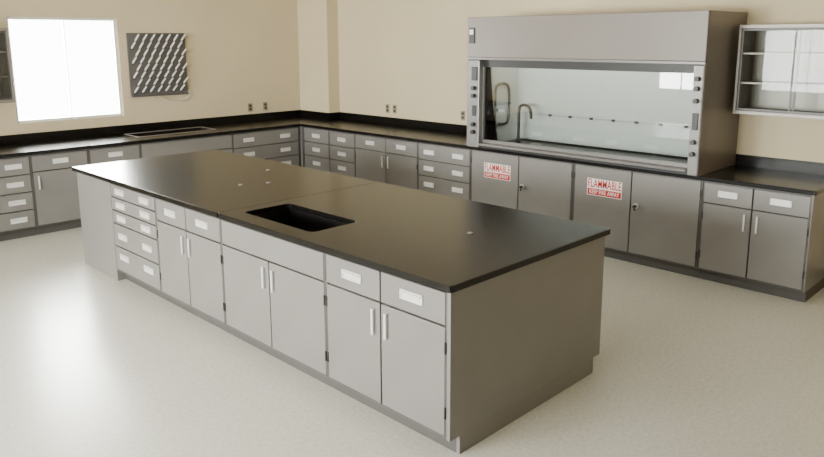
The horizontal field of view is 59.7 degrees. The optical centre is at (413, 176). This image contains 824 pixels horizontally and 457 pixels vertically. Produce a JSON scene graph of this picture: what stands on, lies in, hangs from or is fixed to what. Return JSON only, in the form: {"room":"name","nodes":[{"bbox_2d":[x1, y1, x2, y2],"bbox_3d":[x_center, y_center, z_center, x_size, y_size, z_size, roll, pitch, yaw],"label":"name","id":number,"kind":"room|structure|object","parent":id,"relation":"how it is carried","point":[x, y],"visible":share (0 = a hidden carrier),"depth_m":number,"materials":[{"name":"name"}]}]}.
{"room":"science laboratory","nodes":[
{"label":"science laboratory","id":0,"kind":"room"},
{"bbox_2d":[0,0,300,135],"bbox_3d":[-5.068,-0.897,7.396,0.160,3.100,10.157,10,15,44],"label":"wall","id":1,"kind":"structure","parent":0,"point":[239,53],"depth_m":9.52,"materials":[{"name":"beige paint"}]},
{"bbox_2d":[0,28,15,102],"bbox_3d":[-4.686,-1.135,7.382,0.330,0.780,0.920,10,15,44],"label":"upper cabinet","id":2,"kind":"object","parent":1,"relation":"attached to","point":[7,94],"visible":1,"depth_m":7.64,"materials":[{"name":"silver metal"}]},
{"bbox_2d":[0,51,7,77],"bbox_3d":[-4.694,-1.149,7.388,0.283,0.275,0.880,10,15,44],"label":"shelf","id":3,"kind":"object","parent":2,"relation":"attached to","point":[3,54],"depth_m":7.68,"materials":[{"name":"silver metal"}]},
{"bbox_2d":[6,17,122,123],"bbox_3d":[-4.029,-1.252,8.353,0.040,1.170,1.210,10,15,44],"label":"frame","id":4,"kind":"object","parent":1,"relation":"attached to","point":[120,113],"visible":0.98,"depth_m":8.45,"materials":[{"name":"white metal"}]},
{"bbox_2d":[0,112,269,144],"bbox_3d":[-3.740,-0.554,8.693,0.020,0.102,4.722,10,15,44],"label":"backsplash","id":5,"kind":"structure","parent":1,"relation":"attached to","point":[120,129],"depth_m":8.86,"materials":[{"name":"black stone"}]},
{"bbox_2d":[126,33,189,101],"bbox_3d":[-3.175,-1.362,9.041,0.135,0.876,0.783,10,15,44],"label":"drying rack","id":6,"kind":"object","parent":1,"relation":"attached to","point":[157,63],"visible":1,"depth_m":9.03,"materials":[{"name":"grey plastic"}]},
{"bbox_2d":[248,103,252,111],"bbox_3d":[-2.297,-0.976,10.108,0.009,0.116,0.072,10,15,44],"label":"electrical outlet","id":7,"kind":"object","parent":1,"relation":"attached to","point":[250,108],"visible":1,"depth_m":10.10,"materials":[{"name":"brown plastic"}]},
{"bbox_2d":[263,102,267,109],"bbox_3d":[-2.122,-1.010,10.282,0.009,0.116,0.072,10,15,44],"label":"electrical outlet","id":8,"kind":"object","parent":1,"relation":"attached to","point":[265,107],"visible":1,"depth_m":10.28,"materials":[{"name":"brown plastic"}]},
{"bbox_2d":[297,0,339,112],"bbox_3d":[-1.379,-1.496,10.469,0.681,3.100,0.197,10,15,44],"label":"column","id":9,"kind":"structure","parent":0,"point":[317,19],"depth_m":10.28,"materials":[{"name":"beige paint"}]},
{"bbox_2d":[0,227,823,456],"bbox_3d":[-0.830,1.449,3.580,12.071,0.100,10.157,10,15,44],"label":"floor","id":10,"kind":"structure","parent":0,"point":[93,363],"depth_m":4.33,"materials":[{"name":"plastic"}]},
{"bbox_2d":[0,155,36,241],"bbox_3d":[-4.496,0.207,7.532,0.747,0.875,0.728,10,15,44],"label":"base cabinet","id":11,"kind":"object","parent":10,"relation":"on","point":[17,206],"visible":1,"depth_m":7.43,"materials":[{"name":"grey metal"}]},
{"bbox_2d":[29,149,88,234],"bbox_3d":[-4.027,0.118,7.992,0.753,0.875,0.593,10,15,44],"label":"base cabinet","id":12,"kind":"object","parent":10,"relation":"on","point":[54,182],"visible":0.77,"depth_m":7.70,"materials":[{"name":"grey metal"}]},
{"bbox_2d":[88,143,140,164],"bbox_3d":[-3.611,0.038,8.405,0.753,0.875,0.588,10,15,44],"label":"base cabinet","id":13,"kind":"object","parent":10,"relation":"on","point":[132,151],"visible":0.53,"depth_m":8.08,"materials":[{"name":"grey metal"}]},
{"bbox_2d":[140,134,232,157],"bbox_3d":[-2.978,-0.084,9.033,0.753,0.875,1.208,10,15,44],"label":"base cabinet","id":14,"kind":"object","parent":10,"relation":"on","point":[224,142],"visible":0.2,"depth_m":8.71,"materials":[{"name":"grey metal"}]},
{"bbox_2d":[0,112,300,157],"bbox_3d":[-3.476,-0.401,8.456,0.762,0.314,4.722,10,15,44],"label":"countertop","id":15,"kind":"structure","parent":14,"relation":"on","point":[15,145],"depth_m":8.62,"materials":[{"name":"black stone"}]},
{"bbox_2d":[124,127,215,136],"bbox_3d":[-3.032,-0.460,9.013,0.390,0.218,1.040,10,15,44],"label":"sink","id":16,"kind":"object","parent":15,"relation":"in","point":[193,129],"depth_m":9.07,"materials":[{"name":"silver metal"}]},
{"bbox_2d":[232,127,299,165],"bbox_3d":[-2.191,-0.236,9.819,0.747,0.875,1.033,10,15,44],"label":"base cabinet","id":17,"kind":"object","parent":10,"relation":"on","point":[281,145],"visible":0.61,"depth_m":9.57,"materials":[{"name":"grey metal"}]},
{"bbox_2d":[299,126,304,166],"bbox_3d":[-1.605,-0.328,10.288,0.610,0.875,0.410,10,15,44],"label":"filler panel","id":18,"kind":"object","parent":10,"relation":"on","point":[301,129],"visible":0.04,"depth_m":9.93,"materials":[{"name":"grey paint"}]},
{"bbox_2d":[269,110,342,123],"bbox_3d":[-1.547,-0.859,10.354,0.762,0.138,0.763,10,15,44],"label":"countertop","id":19,"kind":"structure","parent":18,"relation":"on","point":[293,116],"depth_m":10.39,"materials":[{"name":"black stone"}]},
{"bbox_2d":[304,127,329,171],"bbox_3d":[-1.060,-0.272,9.985,0.550,0.875,0.747,10,15,44],"label":"base cabinet","id":20,"kind":"object","parent":10,"relation":"on","point":[316,141],"visible":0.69,"depth_m":9.69,"materials":[{"name":"grey metal"}]},
{"bbox_2d":[72,149,610,453],"bbox_3d":[-0.952,0.558,5.530,4.621,0.919,1.463,10,15,44],"label":"bench","id":21,"kind":"object","parent":10,"relation":"on","point":[452,319],"visible":1,"depth_m":4.24,"materials":[{"name":"grey paint"}]},
{"bbox_2d":[72,149,375,217],"bbox_3d":[-1.695,-0.007,6.168,2.536,0.036,1.463,10,15,44],"label":"countertop","id":22,"kind":"structure","parent":21,"relation":"on","point":[206,182],"depth_m":5.92,"materials":[{"name":"black stone"}]},
{"bbox_2d":[254,209,346,231],"bbox_3d":[-0.742,0.419,4.698,0.768,0.252,0.398,10,15,44],"label":"sink basin","id":23,"kind":"object","parent":21,"relation":"in","point":[303,219],"depth_m":4.93,"materials":[{"name":"black"}]},
{"bbox_2d":[218,182,610,292],"bbox_3d":[-0.051,0.294,4.570,2.082,0.036,1.463,10,15,44],"label":"countertop","id":24,"kind":"structure","parent":21,"relation":"on","point":[418,236],"depth_m":4.27,"materials":[{"name":"black stone"}]},
{"bbox_2d":[329,130,355,176],"bbox_3d":[-0.678,-0.202,9.614,0.517,0.875,0.747,10,15,44],"label":"base cabinet","id":25,"kind":"object","parent":10,"relation":"on","point":[341,144],"visible":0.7,"depth_m":9.32,"materials":[{"name":"grey metal"}]},
{"bbox_2d":[355,134,417,189],"bbox_3d":[-0.097,-0.095,9.045,1.117,0.875,0.753,10,15,44],"label":"base cabinet","id":26,"kind":"object","parent":10,"relation":"on","point":[378,159],"visible":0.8,"depth_m":8.74,"materials":[{"name":"grey metal"}]},
{"bbox_2d":[418,142,470,199],"bbox_3d":[0.587,0.030,8.384,0.797,0.875,0.747,10,15,44],"label":"base cabinet","id":27,"kind":"object","parent":10,"relation":"on","point":[444,170],"visible":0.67,"depth_m":8.09,"materials":[{"name":"grey metal"}]},
{"bbox_2d":[470,149,573,219],"bbox_3d":[1.324,0.167,7.654,1.285,0.875,0.767,10,15,44],"label":"base cabinet","id":28,"kind":"object","parent":10,"relation":"on","point":[535,185],"visible":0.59,"depth_m":7.30,"materials":[{"name":"grey metal"}]},
{"bbox_2d":[484,162,510,180],"bbox_3d":[0.878,-0.054,7.555,0.350,0.160,0.005,10,15,44],"label":"warning sign","id":29,"kind":"object","parent":28,"relation":"attached to","point":[491,170],"depth_m":7.55,"materials":[{"name":"white plastic"}]},
{"bbox_2d":[572,163,703,277],"bbox_3d":[2.228,0.333,6.774,1.250,0.875,0.767,10,15,44],"label":"base cabinet","id":30,"kind":"object","parent":10,"relation":"on","point":[656,222],"visible":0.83,"depth_m":6.43,"materials":[{"name":"grey metal"}]},
{"bbox_2d":[587,178,621,199],"bbox_3d":[1.774,0.110,6.684,0.360,0.160,0.005,10,15,44],"label":"warning sign","id":31,"kind":"object","parent":30,"relation":"attached to","point":[597,187],"depth_m":6.68,"materials":[{"name":"white plastic"}]},
{"bbox_2d":[697,181,823,302],"bbox_3d":[2.981,0.469,6.052,0.843,0.875,0.753,10,15,44],"label":"base cabinet","id":32,"kind":"object","parent":10,"relation":"on","point":[766,241],"visible":1,"depth_m":5.76,"materials":[{"name":"grey metal"}]},
{"bbox_2d":[301,112,823,195],"bbox_3d":[1.008,-0.392,7.870,6.426,0.138,0.763,10,15,44],"label":"countertop","id":33,"kind":"structure","parent":32,"relation":"on","point":[777,174],"depth_m":6.48,"materials":[{"name":"black stone"}]},
{"bbox_2d":[467,10,747,175],"bbox_3d":[1.730,-0.880,6.982,2.520,1.350,0.851,10,15,44],"label":"fume hood","id":34,"kind":"object","parent":33,"relation":"on","point":[654,91],"visible":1,"depth_m":6.83,"materials":[{"name":"grey metal"}]},
{"bbox_2d":[469,28,474,42],"bbox_3d":[0.604,-1.462,7.443,0.070,0.160,0.012,10,15,44],"label":"monitor","id":35,"kind":"object","parent":34,"relation":"on","point":[471,30],"depth_m":7.43,"materials":[{"name":"white plastic"}]},
{"bbox_2d":[517,103,532,137],"bbox_3d":[1.195,-0.577,7.725,0.034,0.421,0.225,-7,13,-33],"label":"gooseneck faucet","id":36,"kind":"object","parent":34,"relation":"on","point":[521,105],"depth_m":7.76,"materials":[{"name":"silver metal"}]},
{"bbox_2d":[337,0,823,162],"bbox_3d":[2.682,-0.800,6.768,11.751,3.100,0.160,10,15,44],"label":"wall","id":37,"kind":"structure","parent":0,"point":[410,55],"depth_m":8.85,"materials":[{"name":"beige paint"}]},
{"bbox_2d":[393,105,396,113],"bbox_3d":[-0.252,-0.902,9.583,0.072,0.116,0.009,10,15,44],"label":"electrical outlet","id":38,"kind":"object","parent":37,"relation":"attached to","point":[394,106],"visible":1,"depth_m":9.57,"materials":[{"name":"brown plastic"}]},
{"bbox_2d":[461,111,464,119],"bbox_3d":[0.601,-0.746,8.754,0.072,0.116,0.009,10,15,44],"label":"electrical outlet","id":39,"kind":"object","parent":37,"relation":"attached to","point":[462,112],"visible":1,"depth_m":8.75,"materials":[{"name":"brown plastic"}]},
{"bbox_2d":[343,112,823,174],"bbox_3d":[1.269,-0.460,8.125,6.426,0.102,0.020,10,15,44],"label":"backsplash","id":40,"kind":"structure","parent":37,"relation":"attached to","point":[808,167],"depth_m":6.49,"materials":[{"name":"black stone"}]},
{"bbox_2d":[733,24,823,119],"bbox_3d":[3.179,-0.871,5.894,0.915,0.745,0.330,10,15,44],"label":"upper cabinet","id":41,"kind":"object","parent":37,"relation":"attached to","point":[780,67],"visible":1,"depth_m":6.06,"materials":[{"name":"silver metal"}]},
{"bbox_2d":[740,52,823,86],"bbox_3d":[3.187,-0.885,5.900,0.875,0.264,0.283,10,15,44],"label":"shelf","id":42,"kind":"object","parent":41,"relation":"attached to","point":[769,69],"depth_m":6.09,"materials":[{"name":"glass"}]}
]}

